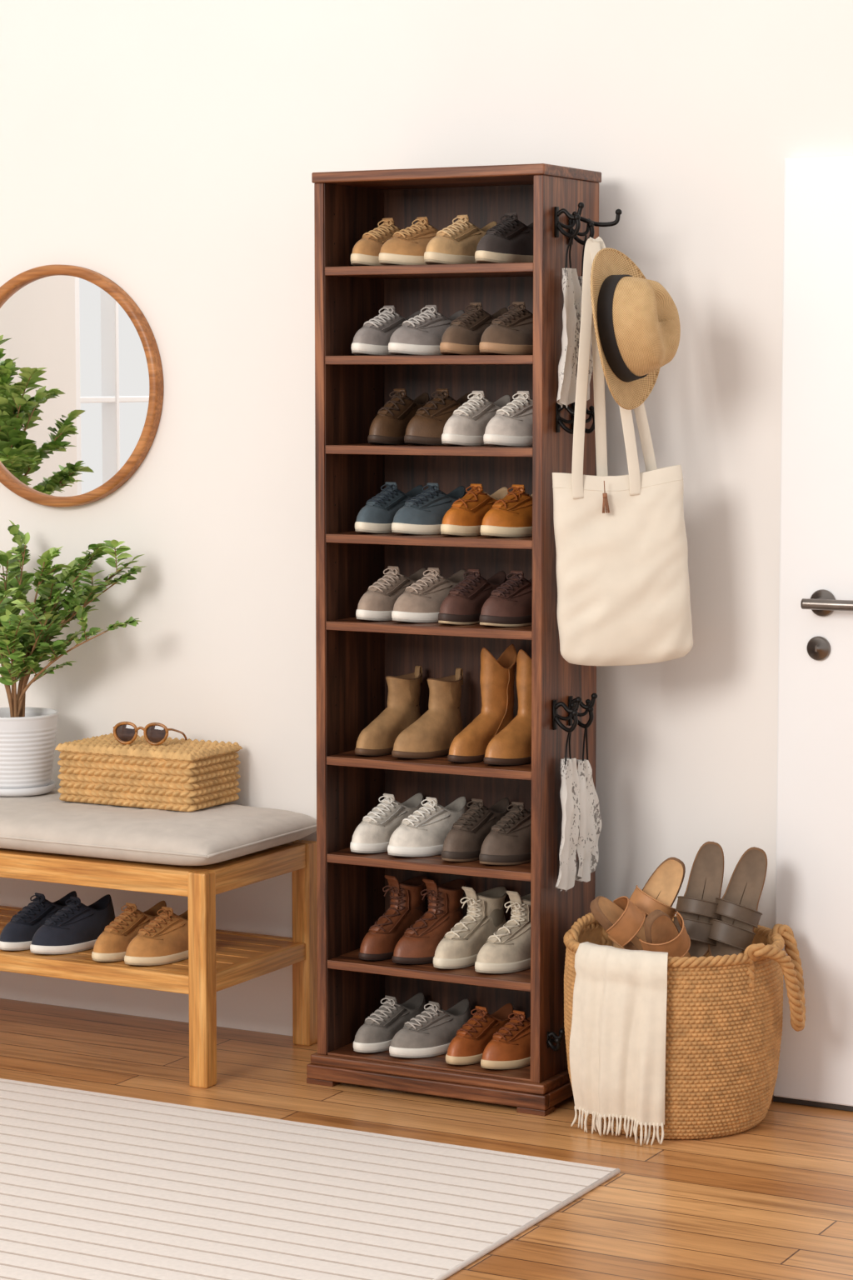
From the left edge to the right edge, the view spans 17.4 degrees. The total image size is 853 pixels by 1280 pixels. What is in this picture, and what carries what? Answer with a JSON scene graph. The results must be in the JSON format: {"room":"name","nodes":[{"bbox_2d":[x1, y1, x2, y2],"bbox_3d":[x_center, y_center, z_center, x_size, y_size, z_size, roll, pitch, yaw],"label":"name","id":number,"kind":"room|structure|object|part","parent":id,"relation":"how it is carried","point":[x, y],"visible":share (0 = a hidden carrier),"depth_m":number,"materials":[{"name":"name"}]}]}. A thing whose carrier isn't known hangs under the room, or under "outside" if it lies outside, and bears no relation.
{"room":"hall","nodes":[
{"label":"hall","id":0,"kind":"room"},
{"bbox_2d":[0,0,852,1098],"bbox_3d":[1.306,-0.460,5.800,7.500,3.000,0.120,3,6,28],"label":"wall","id":1,"kind":"structure","parent":0,"point":[169,152],"depth_m":6.55,"materials":[{"name":"paint"}]},
{"bbox_2d":[0,264,163,507],"bbox_3d":[-0.907,-0.626,6.889,0.596,0.596,0.030,3,6,28],"label":"round wall mirror","id":2,"kind":"object","parent":1,"relation":"attached to","point":[82,375],"visible":1,"depth_m":6.88,"materials":[{"name":"clear mirror"}]},
{"bbox_2d":[0,998,852,1279],"bbox_3d":[-0.471,1.396,2.647,7.500,0.100,7.600,3,6,28],"label":"floor","id":3,"kind":"structure","parent":0,"point":[772,1199],"depth_m":5.76,"materials":[{"name":"brown wood"}]},
{"bbox_2d":[0,788,317,1088],"bbox_3d":[-0.966,0.668,6.750,1.372,0.574,0.520,3,6,28],"label":"wooden bench","id":4,"kind":"object","parent":3,"relation":"on","point":[200,855],"visible":0.9,"depth_m":6.39,"materials":[{"name":"brown wood"}]},
{"bbox_2d":[0,890,114,954],"bbox_3d":[-0.874,0.661,6.583,0.208,0.121,0.255,3,6,28],"label":"shoes","id":5,"kind":"object","parent":4,"relation":"on","point":[66,925],"visible":0.98,"depth_m":6.53,"materials":[{"name":"fabric"}]},
{"bbox_2d":[0,520,144,796],"bbox_3d":[-0.968,0.046,6.766,0.625,0.663,0.347,3,6,33],"label":"potted plant","id":6,"kind":"object","parent":4,"relation":"on","point":[27,735],"visible":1,"depth_m":6.75,"materials":[{"name":"green plant"}]},
{"bbox_3d":[-1.009,0.274,6.837,0.216,0.195,0.216,3,6,28],"label":"pot","id":7,"kind":"part","parent":6,"relation":"part of","materials":[{"name":"white ceramic"}]},
{"bbox_3d":[-1.074,0.745,6.555,1.248,0.042,0.026,3,6,28],"label":"rail","id":8,"kind":"part","parent":4,"relation":"part of","materials":[{"name":"brown wood"}]},
{"bbox_3d":[-1.074,0.516,6.533,1.248,0.057,0.028,3,6,28],"label":"rail","id":9,"kind":"part","parent":4,"relation":"part of","materials":[{"name":"brown wood"}]},
{"bbox_2d":[91,900,188,965],"bbox_3d":[-0.645,0.673,6.459,0.201,0.121,0.251,3,6,28],"label":"shoes","id":10,"kind":"object","parent":4,"relation":"on","point":[155,936],"visible":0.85,"depth_m":6.40,"materials":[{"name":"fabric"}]},
{"bbox_3d":[-0.858,0.707,6.955,1.248,0.042,0.026,3,6,28],"label":"rail","id":11,"kind":"part","parent":4,"relation":"part of","materials":[{"name":"brown wood"}]},
{"bbox_2d":[55,732,242,811],"bbox_3d":[-0.666,0.316,6.699,0.392,0.141,0.232,3,6,28],"label":"storage box","id":12,"kind":"object","parent":4,"relation":"on","point":[182,775],"visible":0.98,"depth_m":6.61,"materials":[{"name":"beige wicker"}]},
{"bbox_3d":[-0.666,0.254,6.693,0.388,0.017,0.228,3,6,28],"label":"lid","id":13,"kind":"part","parent":12,"relation":"part of","materials":[{"name":"beige wicker"}]},
{"bbox_2d":[113,721,187,745],"bbox_3d":[-0.665,0.221,6.721,0.148,0.062,0.148,1,6,14],"label":"sunglasses","id":14,"kind":"object","parent":12,"relation":"on","point":[125,732],"visible":1,"depth_m":6.66,"materials":[{"name":"brown plastic"}]},
{"bbox_3d":[-0.502,0.759,6.252,0.047,0.487,0.047,3,6,28],"label":"leg","id":15,"kind":"part","parent":4,"relation":"part of","materials":[{"name":"brown wood"}]},
{"bbox_3d":[-0.393,0.526,6.428,0.030,0.057,0.404,3,6,28],"label":"rail","id":16,"kind":"part","parent":4,"relation":"part of","materials":[{"name":"brown wood"}]},
{"bbox_3d":[-0.394,0.755,6.450,0.028,0.042,0.404,3,6,28],"label":"rail","id":17,"kind":"part","parent":4,"relation":"part of","materials":[{"name":"brown wood"}]},
{"bbox_3d":[-0.289,0.722,6.647,0.047,0.487,0.047,3,6,28],"label":"leg","id":18,"kind":"part","parent":4,"relation":"part of","materials":[{"name":"brown wood"}]},
{"bbox_2d":[0,1078,620,1279],"bbox_3d":[-1.104,1.083,5.358,2.417,0.011,1.812,3,6,28],"label":"striped area rug","id":19,"kind":"object","parent":3,"relation":"on","point":[94,1186],"visible":1,"depth_m":5.41,"materials":[{"name":"beige fabric"}]},
{"bbox_2d":[306,163,601,1116],"bbox_3d":[0.063,-0.011,6.190,0.597,2.031,0.301,3,6,28],"label":"cabinet","id":20,"kind":"object","parent":3,"relation":"on","point":[354,657],"visible":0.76,"depth_m":6.21,"materials":[{"name":"brown wood"}]},
{"bbox_2d":[350,216,451,265],"bbox_3d":[-0.049,-0.877,6.162,0.188,0.109,0.232,3,6,28],"label":"sneakers","id":21,"kind":"object","parent":20,"relation":"on","point":[387,244],"visible":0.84,"depth_m":6.10,"materials":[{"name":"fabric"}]},
{"bbox_2d":[351,305,464,355],"bbox_3d":[-0.040,-0.685,6.182,0.205,0.111,0.243,3,6,28],"label":"sneakers","id":22,"kind":"object","parent":20,"relation":"on","point":[388,333],"visible":0.94,"depth_m":6.12,"materials":[{"name":"fabric"}]},
{"bbox_2d":[355,665,463,759],"bbox_3d":[-0.042,0.162,6.257,0.195,0.186,0.230,3,6,28],"label":"ankle boots","id":23,"kind":"object","parent":20,"relation":"on","point":[400,730],"visible":0.95,"depth_m":6.23,"materials":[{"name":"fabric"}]},
{"bbox_2d":[350,792,468,857],"bbox_3d":[-0.040,0.412,6.288,0.214,0.123,0.249,3,6,28],"label":"sneakers","id":24,"kind":"object","parent":20,"relation":"on","point":[413,827],"visible":0.91,"depth_m":6.24,"materials":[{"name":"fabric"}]},
{"bbox_2d":[355,481,466,534],"bbox_3d":[-0.036,-0.295,6.215,0.203,0.111,0.239,3,6,28],"label":"sneakers","id":25,"kind":"object","parent":20,"relation":"on","point":[419,511],"visible":0.94,"depth_m":6.16,"materials":[{"name":"fabric"}]},
{"bbox_2d":[355,565,467,622],"bbox_3d":[-0.032,-0.104,6.234,0.203,0.117,0.244,3,6,28],"label":"sneakers","id":26,"kind":"object","parent":20,"relation":"on","point":[419,597],"visible":0.91,"depth_m":6.18,"materials":[{"name":"fabric"}]},
{"bbox_2d":[358,875,466,964],"bbox_3d":[-0.035,0.624,6.303,0.191,0.180,0.240,3,6,28],"label":"ankle boots","id":27,"kind":"object","parent":20,"relation":"on","point":[407,933],"visible":0.94,"depth_m":6.28,"materials":[{"name":"leather"}]},
{"bbox_2d":[353,992,472,1058],"bbox_3d":[-0.032,0.869,6.329,0.219,0.111,0.248,3,6,28],"label":"sneakers","id":28,"kind":"object","parent":20,"relation":"on","point":[409,1029],"visible":0.93,"depth_m":6.28,"materials":[{"name":"fabric"}]},
{"bbox_2d":[367,388,472,445],"bbox_3d":[-0.014,-0.495,6.191,0.199,0.123,0.227,3,6,28],"label":"shoes","id":29,"kind":"object","parent":20,"relation":"on","point":[403,420],"visible":0.9,"depth_m":6.14,"materials":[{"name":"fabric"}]},
{"bbox_2d":[327,1042,530,1081],"bbox_3d":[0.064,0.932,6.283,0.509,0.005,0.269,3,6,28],"label":"shelf","id":30,"kind":"object","parent":20,"relation":"attached to","point":[342,1056],"depth_m":6.18,"materials":[{"name":"brown wood"}]},
{"bbox_2d":[327,948,530,991],"bbox_3d":[0.064,0.728,6.264,0.509,0.019,0.269,3,6,28],"label":"shelf","id":31,"kind":"object","parent":20,"relation":"attached to","point":[340,961],"depth_m":6.16,"materials":[{"name":"brown wood"}]},
{"bbox_2d":[326,847,531,881],"bbox_3d":[0.064,0.488,6.241,0.509,0.019,0.269,3,6,28],"label":"shelf","id":32,"kind":"object","parent":20,"relation":"attached to","point":[337,858],"depth_m":6.14,"materials":[{"name":"brown wood"}]},
{"bbox_2d":[326,750,531,779],"bbox_3d":[0.064,0.269,6.220,0.509,0.019,0.269,3,6,28],"label":"shelf","id":33,"kind":"object","parent":20,"relation":"attached to","point":[337,761],"depth_m":6.12,"materials":[{"name":"brown wood"}]},
{"bbox_2d":[325,616,532,639],"bbox_3d":[0.064,-0.032,6.192,0.509,0.019,0.269,3,6,28],"label":"shelf","id":34,"kind":"object","parent":20,"relation":"attached to","point":[337,627],"depth_m":6.10,"materials":[{"name":"brown wood"}]},
{"bbox_2d":[325,530,532,549],"bbox_3d":[0.064,-0.225,6.173,0.509,0.019,0.269,3,6,28],"label":"shelf","id":35,"kind":"object","parent":20,"relation":"attached to","point":[334,539],"depth_m":6.09,"materials":[{"name":"brown wood"}]},
{"bbox_2d":[325,443,532,456],"bbox_3d":[0.064,-0.420,6.155,0.509,0.019,0.269,3,6,28],"label":"shelf","id":36,"kind":"object","parent":20,"relation":"attached to","point":[332,449],"depth_m":6.06,"materials":[{"name":"brown wood"}]},
{"bbox_2d":[325,355,533,364],"bbox_3d":[0.064,-0.615,6.136,0.509,0.019,0.269,3,6,28],"label":"shelf","id":37,"kind":"object","parent":20,"relation":"attached to","point":[329,359],"depth_m":6.02,"materials":[{"name":"brown wood"}]},
{"bbox_2d":[325,262,533,279],"bbox_3d":[0.064,-0.808,6.118,0.509,0.019,0.269,3,6,28],"label":"shelf","id":38,"kind":"object","parent":20,"relation":"attached to","point":[332,270],"depth_m":6.06,"materials":[{"name":"brown wood"}]},
{"bbox_3d":[0.129,-0.044,6.315,0.511,1.942,0.010,3,6,28],"label":"panel","id":39,"kind":"part","parent":20,"relation":"part of","materials":[{"name":"brown wood"}]},
{"bbox_2d":[424,215,497,264],"bbox_3d":[0.073,-0.873,6.101,0.080,0.111,0.241,4,7,39],"label":"sneaker","id":40,"kind":"object","parent":20,"relation":"on","point":[457,243],"visible":0.77,"depth_m":6.05,"materials":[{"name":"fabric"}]},
{"bbox_2d":[433,886,530,973],"bbox_3d":[0.143,0.637,6.214,0.216,0.170,0.253,3,6,28],"label":"sneakers","id":41,"kind":"object","parent":20,"relation":"on","point":[483,939],"visible":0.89,"depth_m":6.18,"materials":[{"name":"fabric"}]},
{"bbox_2d":[438,569,532,626],"bbox_3d":[0.147,-0.096,6.137,0.208,0.117,0.244,3,6,28],"label":"shoes","id":42,"kind":"object","parent":20,"relation":"on","point":[497,601],"visible":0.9,"depth_m":6.08,"materials":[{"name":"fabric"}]},
{"bbox_2d":[441,797,531,864],"bbox_3d":[0.153,0.419,6.185,0.202,0.128,0.248,3,6,28],"label":"shoes","id":43,"kind":"object","parent":20,"relation":"on","point":[498,834],"visible":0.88,"depth_m":6.13,"materials":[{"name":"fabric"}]},
{"bbox_2d":[440,301,533,354],"bbox_3d":[0.150,-0.678,6.082,0.204,0.115,0.243,3,6,28],"label":"sneakers","id":44,"kind":"object","parent":20,"relation":"on","point":[476,332],"visible":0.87,"depth_m":6.02,"materials":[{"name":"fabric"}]},
{"bbox_2d":[440,484,532,537],"bbox_3d":[0.150,-0.285,6.117,0.204,0.111,0.244,3,6,28],"label":"shoes","id":45,"kind":"object","parent":20,"relation":"on","point":[505,513],"visible":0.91,"depth_m":6.06,"materials":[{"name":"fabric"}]},
{"bbox_2d":[441,390,533,446],"bbox_3d":[0.158,-0.484,6.097,0.211,0.119,0.247,3,6,28],"label":"sneakers","id":46,"kind":"object","parent":20,"relation":"on","point":[480,421],"visible":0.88,"depth_m":6.04,"materials":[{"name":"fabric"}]},
{"bbox_2d":[445,1003,530,1069],"bbox_3d":[0.160,0.878,6.222,0.197,0.113,0.243,3,6,28],"label":"shoes","id":47,"kind":"object","parent":20,"relation":"on","point":[501,1039],"visible":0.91,"depth_m":6.17,"materials":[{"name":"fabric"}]},
{"bbox_2d":[447,644,531,765],"bbox_3d":[0.160,0.141,6.151,0.180,0.247,0.237,3,6,28],"label":"boots","id":48,"kind":"object","parent":20,"relation":"on","point":[495,737],"visible":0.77,"depth_m":6.13,"materials":[{"name":"leather"}]},
{"bbox_2d":[475,212,533,263],"bbox_3d":[0.181,-0.868,6.049,0.082,0.113,0.246,5,7,42],"label":"sneaker","id":49,"kind":"object","parent":20,"relation":"on","point":[511,241],"visible":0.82,"depth_m":6.00,"materials":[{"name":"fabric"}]},
{"bbox_2d":[546,1028,564,1051],"bbox_3d":[0.283,0.865,6.053,0.041,0.048,0.062,3,6,28],"label":"coat hook","id":50,"kind":"object","parent":20,"relation":"attached to","point":[557,1039],"visible":1,"depth_m":6.04,"materials":[{"name":"black metal"}]},
{"bbox_2d":[555,402,574,434],"bbox_3d":[0.316,-0.477,5.950,0.067,0.076,0.054,5,7,42],"label":"coat hook","id":51,"kind":"object","parent":20,"relation":"attached to","point":[559,420],"visible":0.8,"depth_m":5.95,"materials":[{"name":"black metal"}]},
{"bbox_2d":[552,696,581,732],"bbox_3d":[0.311,0.159,6.002,0.067,0.076,0.054,5,7,42],"label":"coat hook","id":52,"kind":"object","parent":20,"relation":"attached to","point":[574,708],"visible":1,"depth_m":6.00,"materials":[{"name":"black metal"}]},
{"bbox_2d":[555,727,580,891],"bbox_3d":[0.306,0.366,6.028,0.035,0.362,0.092,3,6,28],"label":"pouch","id":53,"kind":"object","parent":52,"relation":"hanging from","point":[571,785],"visible":1,"depth_m":6.02,"materials":[{"name":"white fabric"}]},
{"bbox_2d":[555,202,584,238],"bbox_3d":[0.311,-0.887,5.903,0.067,0.076,0.054,5,7,42],"label":"coat hook","id":54,"kind":"object","parent":20,"relation":"attached to","point":[576,217],"visible":1,"depth_m":5.90,"materials":[{"name":"black metal"}]},
{"bbox_2d":[556,238,582,408],"bbox_3d":[0.303,-0.676,5.924,0.034,0.367,0.099,3,6,28],"label":"pouch","id":55,"kind":"object","parent":54,"relation":"hanging from","point":[572,289],"visible":0.94,"depth_m":5.91,"materials":[{"name":"white fabric"}]},
{"bbox_2d":[569,692,597,728],"bbox_3d":[0.349,0.152,6.072,0.067,0.076,0.054,5,7,42],"label":"coat hook","id":56,"kind":"object","parent":20,"relation":"attached to","point":[590,703],"visible":0.84,"depth_m":6.06,"materials":[{"name":"black metal"}]},
{"bbox_2d":[575,723,602,882],"bbox_3d":[0.347,0.354,6.097,0.040,0.352,0.097,3,6,28],"label":"pouch","id":57,"kind":"object","parent":56,"relation":"hanging from","point":[591,823],"visible":1,"depth_m":6.09,"materials":[{"name":"white fabric"}]},
{"bbox_2d":[572,401,594,433],"bbox_3d":[0.353,-0.484,6.021,0.067,0.076,0.054,5,7,42],"label":"coat hook","id":58,"kind":"object","parent":20,"relation":"attached to","point":[591,412],"visible":0.43,"depth_m":6.01,"materials":[{"name":"black metal"}]},
{"bbox_2d":[569,209,622,244],"bbox_3d":[0.359,-0.879,5.949,0.111,0.076,0.054,5,8,44],"label":"coat hook","id":59,"kind":"object","parent":20,"relation":"attached to","point":[590,224],"visible":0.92,"depth_m":5.94,"materials":[{"name":"black metal"}]},
{"bbox_2d":[576,235,593,400],"bbox_3d":[0.337,-0.686,5.978,0.035,0.357,0.071,3,6,28],"label":"pouch","id":60,"kind":"object","parent":59,"relation":"hanging from","point":[580,277],"visible":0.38,"depth_m":5.96,"materials":[{"name":"white fabric"}]},
{"bbox_2d":[552,236,693,665],"bbox_3d":[0.418,-0.398,5.914,0.302,0.909,0.101,0,5,4],"label":"canvas tote bag","id":61,"kind":"object","parent":59,"relation":"hanging from","point":[622,575],"visible":0.93,"depth_m":5.90,"materials":[{"name":"beige fabric"}]},
{"bbox_2d":[590,247,680,409],"bbox_3d":[0.442,-0.648,5.810,0.144,0.337,0.296,3,6,31],"label":"hat","id":62,"kind":"object","parent":59,"relation":"hanging from","point":[637,320],"visible":1,"depth_m":5.76,"materials":[{"name":"beige wicker"}]},
{"bbox_2d":[563,912,805,1145],"bbox_3d":[0.548,0.817,5.970,0.522,0.427,0.487,3,6,28],"label":"woven basket","id":63,"kind":"object","parent":3,"relation":"on","point":[659,1046],"visible":0.96,"depth_m":5.79,"materials":[{"name":"wicker"}]},
{"bbox_2d":[570,941,668,1145],"bbox_3d":[0.517,0.828,5.971,0.410,0.406,0.460,3,6,28],"label":"throw blanket","id":64,"kind":"object","parent":63,"relation":"on","point":[619,997],"depth_m":5.79,"materials":[{"name":"fabric"}]},
{"bbox_2d":[590,857,694,957],"bbox_3d":[0.473,0.628,5.953,0.227,0.308,0.231,3,6,28],"label":"sandals","id":65,"kind":"object","parent":63,"relation":"in","point":[644,921],"visible":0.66,"depth_m":5.91},
{"bbox_2d":[673,841,767,957],"bbox_3d":[0.623,0.565,5.967,0.202,0.257,0.116,1,6,13],"label":"sandals","id":66,"kind":"object","parent":63,"relation":"in","point":[716,925],"visible":0.87,"depth_m":5.96,"materials":[{"name":"leather"}]},
{"bbox_2d":[773,1095,852,1111],"bbox_3d":[1.146,1.027,5.941,0.862,0.010,0.022,3,6,28],"label":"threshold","id":67,"kind":"object","parent":3,"relation":"on","point":[792,1101],"visible":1,"depth_m":6.09,"materials":[{"name":"black"}]},
{"bbox_3d":[1.150,0.007,5.852,0.842,2.020,0.010,3,6,28],"label":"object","id":68,"kind":"object","parent":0,"visible":0},
{"bbox_2d":[773,155,852,1106],"bbox_3d":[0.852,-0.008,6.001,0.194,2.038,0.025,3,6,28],"label":"door","id":69,"kind":"structure","parent":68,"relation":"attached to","point":[814,864],"depth_m":5.99,"materials":[{"name":"paint"}]},
{"bbox_2d":[806,635,830,660],"bbox_3d":[0.839,0.018,5.986,0.052,0.052,0.018,3,6,28],"label":"rosette","id":70,"kind":"object","parent":69,"relation":"attached to","point":[818,647],"visible":1,"depth_m":5.98,"materials":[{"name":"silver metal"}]},
{"bbox_2d":[810,589,835,616],"bbox_3d":[0.839,-0.078,5.961,0.058,0.058,0.046,3,6,28],"label":"rosette","id":71,"kind":"object","parent":69,"relation":"attached to","point":[822,593],"visible":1,"depth_m":5.97,"materials":[{"name":"silver metal"}]},
{"bbox_2d":[800,598,852,610],"bbox_3d":[0.875,-0.074,5.921,0.162,0.023,0.029,2,6,24],"label":"lever","id":72,"kind":"object","parent":71,"relation":"attached to","point":[807,603],"visible":1,"depth_m":5.92,"materials":[{"name":"silver metal"}]}
]}

